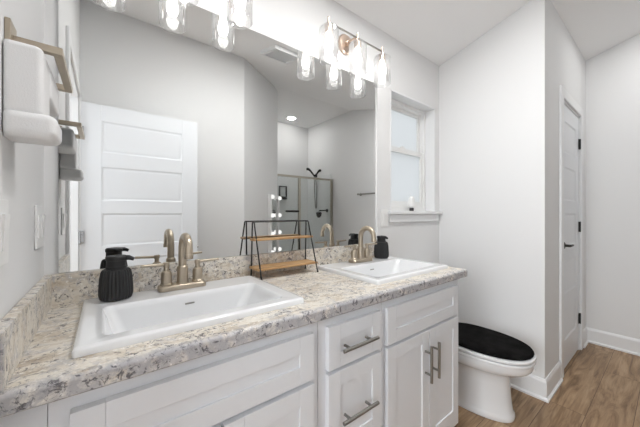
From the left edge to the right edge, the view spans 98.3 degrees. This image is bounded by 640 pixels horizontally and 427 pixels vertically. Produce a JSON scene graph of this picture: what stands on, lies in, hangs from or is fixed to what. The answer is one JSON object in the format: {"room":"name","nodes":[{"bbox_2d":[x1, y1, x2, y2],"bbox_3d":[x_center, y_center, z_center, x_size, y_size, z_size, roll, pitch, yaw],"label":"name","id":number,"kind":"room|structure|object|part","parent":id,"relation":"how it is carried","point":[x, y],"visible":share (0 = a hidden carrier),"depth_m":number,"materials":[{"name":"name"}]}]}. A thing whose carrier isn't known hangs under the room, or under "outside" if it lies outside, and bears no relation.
{"room":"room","nodes":[
{"label":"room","id":0,"kind":"room"},
{"bbox_2d":[0,0,43,320],"bbox_3d":[-0.373,-0.364,0.137,0.120,3.120,1.770,0,0,-38],"label":"wall","id":1,"kind":"structure","parent":0,"point":[21,164],"depth_m":0.63,"materials":[{"name":"white paint"}]},
{"bbox_2d":[0,199,9,265],"bbox_3d":[-0.558,0.034,0.481,0.010,0.120,0.120,0,0,-38],"label":"switch plate","id":2,"kind":"object","parent":1,"relation":"attached to","point":[4,204],"visible":1,"depth_m":0.50,"materials":[{"name":"white plastic"}]},
{"bbox_2d":[3,39,61,145],"bbox_3d":[-0.629,-0.238,0.626,0.075,0.184,0.252,0,0,-38],"label":"hand towel","id":3,"kind":"object","parent":1,"relation":"attached to","point":[30,90],"visible":1,"depth_m":0.53,"materials":[{"name":"white fabric"}]},
{"bbox_2d":[4,17,72,92],"bbox_3d":[-0.647,-0.349,0.652,0.080,0.048,0.268,0,0,-38],"label":"towel bar","id":4,"kind":"object","parent":1,"relation":"attached to","point":[10,32],"visible":0.62,"depth_m":0.58,"materials":[{"name":"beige metal"}]},
{"bbox_3d":[-0.608,-0.349,0.544,0.008,0.048,0.048,0,0,-38],"label":"wall plate","id":5,"kind":"part","parent":4,"relation":"part of","materials":[{"name":"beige metal"}]},
{"bbox_3d":[-0.578,-0.341,0.567,0.077,0.016,0.016,0,0,-38],"label":"arm","id":6,"kind":"part","parent":4,"relation":"part of","materials":[{"name":"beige metal"}]},
{"bbox_3d":[-0.622,-0.341,0.672,0.016,0.016,0.204,0,0,-38],"label":"rail","id":7,"kind":"part","parent":4,"relation":"part of","materials":[{"name":"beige metal"}]},
{"bbox_3d":[-0.714,-0.341,0.740,0.077,0.016,0.016,0,0,-38],"label":"arm","id":8,"kind":"part","parent":4,"relation":"part of","materials":[{"name":"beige metal"}]},
{"bbox_2d":[34,205,45,249],"bbox_3d":[-0.804,0.038,0.796,0.010,0.120,0.116,0,0,-38],"label":"switch plate","id":9,"kind":"object","parent":1,"relation":"attached to","point":[39,217],"visible":1,"depth_m":0.77,"materials":[{"name":"white plastic"}]},
{"bbox_2d":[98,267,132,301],"bbox_3d":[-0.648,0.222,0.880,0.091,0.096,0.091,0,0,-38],"label":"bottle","id":10,"kind":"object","parent":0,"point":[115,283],"depth_m":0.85,"materials":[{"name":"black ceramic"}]},
{"bbox_2d":[44,0,438,274],"bbox_3d":[0.543,-0.104,2.076,3.950,2.600,0.160,0,0,-38],"label":"wall","id":11,"kind":"structure","parent":0,"point":[296,24],"depth_m":1.73,"materials":[{"name":"white paint"}]},
{"bbox_2d":[44,243,373,304],"bbox_3d":[-0.219,0.241,1.367,1.634,0.097,0.019,0,0,-38],"label":"backsplash","id":12,"kind":"structure","parent":11,"relation":"attached to","point":[69,287],"depth_m":1.16,"materials":[{"name":"stone"}]},
{"bbox_2d":[58,0,376,272],"bbox_3d":[-0.231,-0.335,1.365,1.547,1.054,0.008,0,0,-38],"label":"wall mirror","id":13,"kind":"object","parent":11,"relation":"attached to","point":[179,117],"visible":0.88,"depth_m":1.15,"materials":[{"name":"silver mirror"}]},
{"bbox_2d":[197,0,252,24],"bbox_3d":[-0.520,-0.935,1.041,0.536,0.272,0.162,0,0,-38],"label":"vanity light","id":14,"kind":"object","parent":11,"relation":"attached to","point":[240,5],"visible":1,"depth_m":1.14,"materials":[{"name":"white glass"}]},
{"bbox_2d":[234,0,245,11],"bbox_3d":[-0.333,-0.937,1.151,0.045,0.185,0.045,0,0,-38],"label":"socket","id":15,"kind":"object","parent":14,"relation":"attached to","point":[240,5],"depth_m":1.14,"materials":[{"name":"metal"}]},
{"bbox_3d":[-0.333,-0.885,1.151,0.105,0.172,0.105,0,0,-38],"label":"lamp shade","id":16,"kind":"part","parent":14,"relation":"part of","materials":[{"name":"clear glass"}]},
{"bbox_2d":[319,16,390,85],"bbox_3d":[0.198,-0.935,1.602,0.536,0.272,0.162,0,0,-38],"label":"vanity light","id":17,"kind":"object","parent":11,"relation":"attached to","point":[345,45],"visible":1,"depth_m":1.57,"materials":[{"name":"white glass"}]},
{"bbox_2d":[324,16,332,52],"bbox_3d":[0.045,-0.937,1.447,0.045,0.185,0.045,0,0,-38],"label":"socket","id":18,"kind":"object","parent":17,"relation":"attached to","point":[328,45],"depth_m":1.43,"materials":[{"name":"glass"}]},
{"bbox_3d":[0.045,-0.885,1.447,0.105,0.172,0.105,0,0,-38],"label":"lamp shade","id":19,"kind":"part","parent":17,"relation":"part of","materials":[{"name":"clear glass"}]},
{"bbox_3d":[0.188,-1.011,1.614,0.032,0.036,0.096,0,0,-38],"label":"arm","id":20,"kind":"part","parent":17,"relation":"part of","materials":[{"name":"brown metal"}]},
{"bbox_3d":[0.215,-0.885,1.579,0.105,0.172,0.105,0,0,-38],"label":"lamp shade","id":21,"kind":"part","parent":17,"relation":"part of","materials":[{"name":"clear glass"}]},
{"bbox_2d":[354,33,361,65],"bbox_3d":[0.215,-0.937,1.579,0.045,0.185,0.045,0,0,-38],"label":"socket","id":22,"kind":"object","parent":17,"relation":"attached to","point":[357,43],"depth_m":1.56,"materials":[{"name":"metal"}]},
{"bbox_2d":[378,47,385,76],"bbox_3d":[0.385,-0.937,1.712,0.045,0.185,0.045,0,0,-38],"label":"socket","id":23,"kind":"object","parent":17,"relation":"attached to","point":[382,56],"depth_m":1.70,"materials":[{"name":"metal"}]},
{"bbox_3d":[0.385,-0.885,1.712,0.105,0.172,0.105,0,0,-38],"label":"lamp shade","id":24,"kind":"part","parent":17,"relation":"part of","materials":[{"name":"clear glass"}]},
{"bbox_2d":[381,209,387,226],"bbox_3d":[0.441,0.031,1.888,0.074,0.120,0.010,0,0,-38],"label":"switch plate","id":25,"kind":"object","parent":11,"relation":"attached to","point":[384,212],"visible":1,"depth_m":1.88,"materials":[{"name":"white plastic"}]},
{"bbox_2d":[390,88,434,210],"bbox_3d":[0.674,-0.447,2.177,0.591,0.855,0.162,0,0,-38],"label":"window","id":26,"kind":"structure","parent":11,"relation":"in","point":[412,121],"depth_m":2.27,"materials":[{"name":"glass"}]},
{"bbox_3d":[0.643,-0.652,2.217,0.457,0.310,0.004,0,0,-38],"label":"pane","id":27,"kind":"part","parent":26,"relation":"part of","materials":[{"name":"clear glass"}]},
{"bbox_3d":[0.643,-0.652,2.217,0.515,0.369,0.024,0,0,-38],"label":"sash","id":28,"kind":"part","parent":26,"relation":"part of","materials":[{"name":"glass"}]},
{"bbox_3d":[0.660,-0.281,2.195,0.447,0.384,0.004,0,0,-38],"label":"pane","id":29,"kind":"part","parent":26,"relation":"part of","materials":[{"name":"clear glass"}]},
{"bbox_3d":[0.660,-0.278,2.195,0.515,0.466,0.030,0,0,-38],"label":"sash","id":30,"kind":"part","parent":26,"relation":"part of","materials":[{"name":"white plastic"}]},
{"bbox_3d":[0.652,-0.441,2.205,0.567,0.843,0.072,0,0,-38],"label":"frame","id":31,"kind":"part","parent":26,"relation":"part of","materials":[{"name":"white plastic"}]},
{"bbox_2d":[389,214,437,222],"bbox_3d":[0.733,0.035,2.113,0.630,0.056,0.016,0,0,-38],"label":"trim","id":32,"kind":"structure","parent":11,"relation":"attached to","point":[392,217],"depth_m":2.07,"materials":[{"name":"white paint"}]},
{"bbox_2d":[388,211,442,213],"bbox_3d":[0.719,-0.006,2.141,0.688,0.026,0.115,0,0,-38],"label":"trim","id":33,"kind":"structure","parent":11,"relation":"attached to","point":[389,212],"depth_m":2.06,"materials":[{"name":"white paint"}]},
{"bbox_2d":[408,196,415,210],"bbox_3d":[0.713,-0.077,2.151,0.058,0.116,0.058,0,0,-38],"label":"air freshener","id":34,"kind":"object","parent":33,"relation":"on","point":[411,201],"visible":1,"depth_m":2.13,"materials":[{"name":"white plastic"}]},
{"bbox_2d":[334,0,639,65],"bbox_3d":[1.769,-1.598,0.553,4.010,0.813,4.150,0,0,-38],"label":"ceiling","id":35,"kind":"structure","parent":0,"point":[437,30],"depth_m":1.96,"materials":[{"name":"white paint"}]},
{"bbox_2d":[439,0,549,378],"bbox_3d":[1.272,-0.364,2.093,0.120,3.120,0.711,0,0,-38],"label":"wall","id":36,"kind":"structure","parent":0,"point":[494,93],"depth_m":1.96,"materials":[{"name":"white paint"}]},
{"bbox_2d":[510,361,562,402],"bbox_3d":[1.090,1.130,2.054,1.302,0.132,0.542,0,0,6],"label":"baseboard","id":37,"kind":"structure","parent":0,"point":[537,387],"depth_m":1.83,"materials":[{"name":"white paint"}]},
{"bbox_2d":[454,343,639,426],"bbox_3d":[0.748,1.246,-0.243,6.600,0.100,4.150,0,0,-38],"label":"floor","id":38,"kind":"structure","parent":0,"point":[600,386],"depth_m":1.78,"materials":[{"name":"brown wood"}]},
{"bbox_2d":[0,404,47,426],"bbox_3d":[-0.548,0.762,0.516,0.067,0.867,0.098,0,0,-38],"label":"strip","id":39,"kind":"object","parent":38,"relation":"on","point":[37,416],"visible":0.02,"depth_m":0.48,"materials":[{"name":"white paint"}]},
{"bbox_2d":[48,322,316,426],"bbox_3d":[-0.391,0.762,0.867,0.610,0.868,0.573,0,0,-38],"label":"base cabinet","id":40,"kind":"object","parent":38,"relation":"on","point":[271,381],"visible":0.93,"depth_m":0.68,"materials":[{"name":"white paint"}]},
{"bbox_2d":[0,266,466,417],"bbox_3d":[-0.052,0.309,1.153,1.634,0.038,0.561,0,0,-38],"label":"countertop","id":41,"kind":"structure","parent":40,"relation":"on","point":[46,373],"depth_m":0.66,"materials":[{"name":"stone"}]},
{"bbox_2d":[0,275,51,392],"bbox_3d":[-0.684,0.241,0.651,0.020,0.097,0.536,0,0,-38],"label":"side splash","id":42,"kind":"object","parent":41,"relation":"on","point":[19,326],"visible":1,"depth_m":0.55,"materials":[{"name":"stone"}]},
{"bbox_2d":[71,275,303,358],"bbox_3d":[-0.399,0.339,0.886,0.564,0.137,0.417,0,0,-38],"label":"sink","id":43,"kind":"object","parent":41,"relation":"in","point":[147,315],"visible":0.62,"depth_m":0.85,"materials":[{"name":"white ceramic"}]},
{"bbox_2d":[98,254,134,301],"bbox_3d":[-0.647,0.201,0.881,0.094,0.138,0.091,0,0,-38],"label":"soap dispenser","id":44,"kind":"object","parent":43,"relation":"on","point":[116,280],"visible":1,"depth_m":0.85,"materials":[{"name":"black ceramic"}]},
{"bbox_2d":[141,233,218,292],"bbox_3d":[-0.476,0.169,0.977,0.257,0.203,0.138,0,0,-38],"label":"faucet","id":45,"kind":"object","parent":43,"relation":"on","point":[185,247],"visible":1,"depth_m":0.99,"materials":[{"name":"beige metal"}]},
{"bbox_3d":[-0.568,0.180,0.954,0.084,0.014,0.012,0,0,-42],"label":"lever","id":46,"kind":"part","parent":45,"relation":"part of","materials":[{"name":"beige metal"}]},
{"bbox_3d":[-0.543,0.213,0.978,0.040,0.080,0.040,0,0,-38],"label":"handle","id":47,"kind":"part","parent":45,"relation":"part of","materials":[{"name":"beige metal"}]},
{"bbox_3d":[-0.502,0.261,1.010,0.156,0.018,0.054,0,0,-38],"label":"plate","id":48,"kind":"part","parent":45,"relation":"part of","materials":[{"name":"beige metal"}]},
{"bbox_3d":[-0.475,0.160,0.975,0.042,0.186,0.130,0,0,-38],"label":"spout","id":49,"kind":"part","parent":45,"relation":"part of","materials":[{"name":"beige metal"}]},
{"bbox_3d":[-0.461,0.213,1.042,0.040,0.080,0.040,0,0,-38],"label":"handle","id":50,"kind":"part","parent":45,"relation":"part of","materials":[{"name":"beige metal"}]},
{"bbox_3d":[-0.432,0.180,1.060,0.084,0.014,0.012,0,0,-34],"label":"lever","id":51,"kind":"part","parent":45,"relation":"part of","materials":[{"name":"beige metal"}]},
{"bbox_2d":[249,220,318,279],"bbox_3d":[-0.163,0.162,1.317,0.322,0.255,0.116,0,0,-38],"label":"rack","id":52,"kind":"object","parent":41,"relation":"on","point":[272,266],"visible":0.91,"depth_m":1.30,"materials":[{"name":"brown wood"}]},
{"bbox_3d":[-0.282,0.162,1.224,0.010,0.255,0.116,0,0,-38],"label":"frame","id":53,"kind":"part","parent":52,"relation":"part of","materials":[{"name":"black metal"}]},
{"bbox_2d":[250,235,312,240],"bbox_3d":[-0.178,0.118,1.335,0.322,0.010,0.050,0,0,-38],"label":"shelf","id":54,"kind":"object","parent":52,"relation":"attached to","point":[300,236],"depth_m":1.30,"materials":[{"name":"brown wood"}]},
{"bbox_2d":[249,259,317,271],"bbox_3d":[-0.167,0.245,1.321,0.322,0.010,0.094,0,0,-38],"label":"shelf","id":55,"kind":"object","parent":52,"relation":"attached to","point":[272,266],"depth_m":1.30,"materials":[{"name":"brown wood"}]},
{"bbox_3d":[-0.044,0.162,1.409,0.010,0.255,0.116,0,0,-38],"label":"frame","id":56,"kind":"part","parent":52,"relation":"part of","materials":[{"name":"black metal"}]},
{"bbox_2d":[317,256,447,284],"bbox_3d":[0.328,0.339,1.454,0.564,0.137,0.417,0,0,-38],"label":"sink","id":57,"kind":"object","parent":41,"relation":"in","point":[378,271],"visible":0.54,"depth_m":1.46,"materials":[{"name":"white ceramic"}]},
{"bbox_2d":[344,226,376,262],"bbox_3d":[0.256,0.169,1.530,0.257,0.203,0.138,0,0,-38],"label":"faucet","id":58,"kind":"object","parent":57,"relation":"on","point":[360,255],"visible":1,"depth_m":1.54,"materials":[{"name":"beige metal"}]},
{"bbox_3d":[0.189,0.213,1.531,0.040,0.080,0.040,0,0,-38],"label":"handle","id":59,"kind":"part","parent":58,"relation":"part of","materials":[{"name":"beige metal"}]},
{"bbox_3d":[0.230,0.261,1.563,0.156,0.018,0.054,0,0,-38],"label":"plate","id":60,"kind":"part","parent":58,"relation":"part of","materials":[{"name":"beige metal"}]},
{"bbox_3d":[0.258,0.160,1.528,0.042,0.186,0.130,0,0,-38],"label":"spout","id":61,"kind":"part","parent":58,"relation":"part of","materials":[{"name":"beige metal"}]},
{"bbox_3d":[0.271,0.213,1.595,0.040,0.080,0.040,0,0,-38],"label":"handle","id":62,"kind":"part","parent":58,"relation":"part of","materials":[{"name":"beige metal"}]},
{"bbox_2d":[374,235,388,258],"bbox_3d":[0.376,0.202,1.687,0.090,0.136,0.094,0,0,-38],"label":"soap dispenser","id":63,"kind":"object","parent":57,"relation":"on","point":[381,249],"visible":0.97,"depth_m":1.66,"materials":[{"name":"black"}]},
{"bbox_3d":[-0.131,0.774,0.765,0.274,0.513,0.019,0,0,-38],"label":"door","id":64,"kind":"part","parent":40,"relation":"part of","materials":[{"name":"white paint"}]},
{"bbox_2d":[317,303,381,426],"bbox_3d":[-0.028,0.762,1.151,0.308,0.868,0.573,0,0,-38],"label":"base cabinet","id":65,"kind":"object","parent":38,"relation":"on","point":[349,345],"visible":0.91,"depth_m":0.94,"materials":[{"name":"white paint"}]},
{"bbox_3d":[0.124,0.656,0.964,0.257,0.280,0.019,0,0,-38],"label":"drawer","id":66,"kind":"part","parent":65,"relation":"part of","materials":[{"name":"white paint"}]},
{"bbox_3d":[0.124,0.434,0.964,0.257,0.140,0.019,0,0,-38],"label":"drawer","id":67,"kind":"part","parent":65,"relation":"part of","materials":[{"name":"white paint"}]},
{"bbox_3d":[0.134,0.668,0.936,0.165,0.012,0.036,0,0,-38],"label":"handle","id":68,"kind":"part","parent":65,"relation":"part of","materials":[{"name":"silver metal"}]},
{"bbox_3d":[0.134,0.438,0.936,0.165,0.012,0.036,0,0,-38],"label":"handle","id":69,"kind":"part","parent":65,"relation":"part of","materials":[{"name":"silver metal"}]},
{"bbox_2d":[381,279,457,426],"bbox_3d":[0.337,0.762,1.435,0.613,0.868,0.573,0,0,-38],"label":"base cabinet","id":70,"kind":"object","parent":38,"relation":"on","point":[419,349],"visible":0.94,"depth_m":1.21,"materials":[{"name":"white paint"}]},
{"bbox_3d":[0.368,0.775,1.154,0.289,0.511,0.019,0,0,-38],"label":"door","id":71,"kind":"part","parent":70,"relation":"part of","materials":[{"name":"white paint"}]},
{"bbox_3d":[0.474,0.653,1.202,0.012,0.158,0.036,0,0,-38],"label":"handle","id":72,"kind":"part","parent":70,"relation":"part of","materials":[{"name":"silver metal"}]},
{"bbox_3d":[0.523,0.653,1.240,0.012,0.158,0.036,0,0,-38],"label":"handle","id":73,"kind":"part","parent":70,"relation":"part of","materials":[{"name":"silver metal"}]},
{"bbox_3d":[0.591,0.775,1.328,0.266,0.511,0.019,0,0,-38],"label":"door","id":74,"kind":"part","parent":70,"relation":"part of","materials":[{"name":"white paint"}]},
{"bbox_2d":[458,345,536,422],"bbox_3d":[0.952,0.815,1.804,0.428,0.759,0.738,0,0,-38],"label":"toilet","id":75,"kind":"object","parent":38,"relation":"on","point":[484,388],"visible":0.28,"depth_m":1.60,"materials":[{"name":"white ceramic"}]},
{"bbox_2d":[458,322,533,360],"bbox_3d":[1.013,0.781,1.725,0.366,0.030,0.518,0,0,-38],"label":"lid cover","id":76,"kind":"object","parent":75,"relation":"on","point":[479,339],"visible":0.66,"depth_m":1.63,"materials":[{"name":"black fabric"}]},
{"bbox_3d":[1.017,0.829,1.721,0.378,0.019,0.523,0,0,-38],"label":"seat","id":77,"kind":"part","parent":75,"relation":"part of","materials":[{"name":"white plastic"}]},
{"bbox_3d":[1.015,0.806,1.723,0.382,0.019,0.533,0,0,-38],"label":"seat lid","id":78,"kind":"part","parent":75,"relation":"part of","materials":[{"name":"plastic"}]},
{"bbox_2d":[550,0,585,371],"bbox_3d":[1.978,-0.364,2.269,1.210,3.120,0.120,0,0,-38],"label":"wall","id":79,"kind":"structure","parent":0,"point":[567,63],"depth_m":1.95,"materials":[{"name":"white paint"}]},
{"bbox_2d":[559,85,583,378],"bbox_3d":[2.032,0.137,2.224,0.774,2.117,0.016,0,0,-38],"label":"trim","id":80,"kind":"structure","parent":79,"relation":"attached to","point":[564,95],"depth_m":2.01,"materials":[{"name":"white paint"}]},
{"bbox_2d":[564,104,580,367],"bbox_3d":[2.039,0.175,2.236,0.628,2.018,0.087,0,0,-38],"label":"door","id":81,"kind":"structure","parent":79,"relation":"in","point":[572,143],"depth_m":2.26,"materials":[{"name":"white paint"}]},
{"bbox_2d":[586,33,639,339],"bbox_3d":[3.449,-0.364,1.465,0.120,3.120,3.200,0,0,-38],"label":"wall","id":82,"kind":"structure","parent":0,"point":[612,75],"depth_m":2.46,"materials":[{"name":"white paint"}]},
{"bbox_2d":[584,327,639,355],"bbox_3d":[3.092,1.130,1.661,0.202,0.132,2.209,0,0,-38],"label":"baseboard","id":83,"kind":"structure","parent":82,"relation":"attached to","point":[629,345],"depth_m":2.45,"materials":[{"name":"white paint"}]}
]}

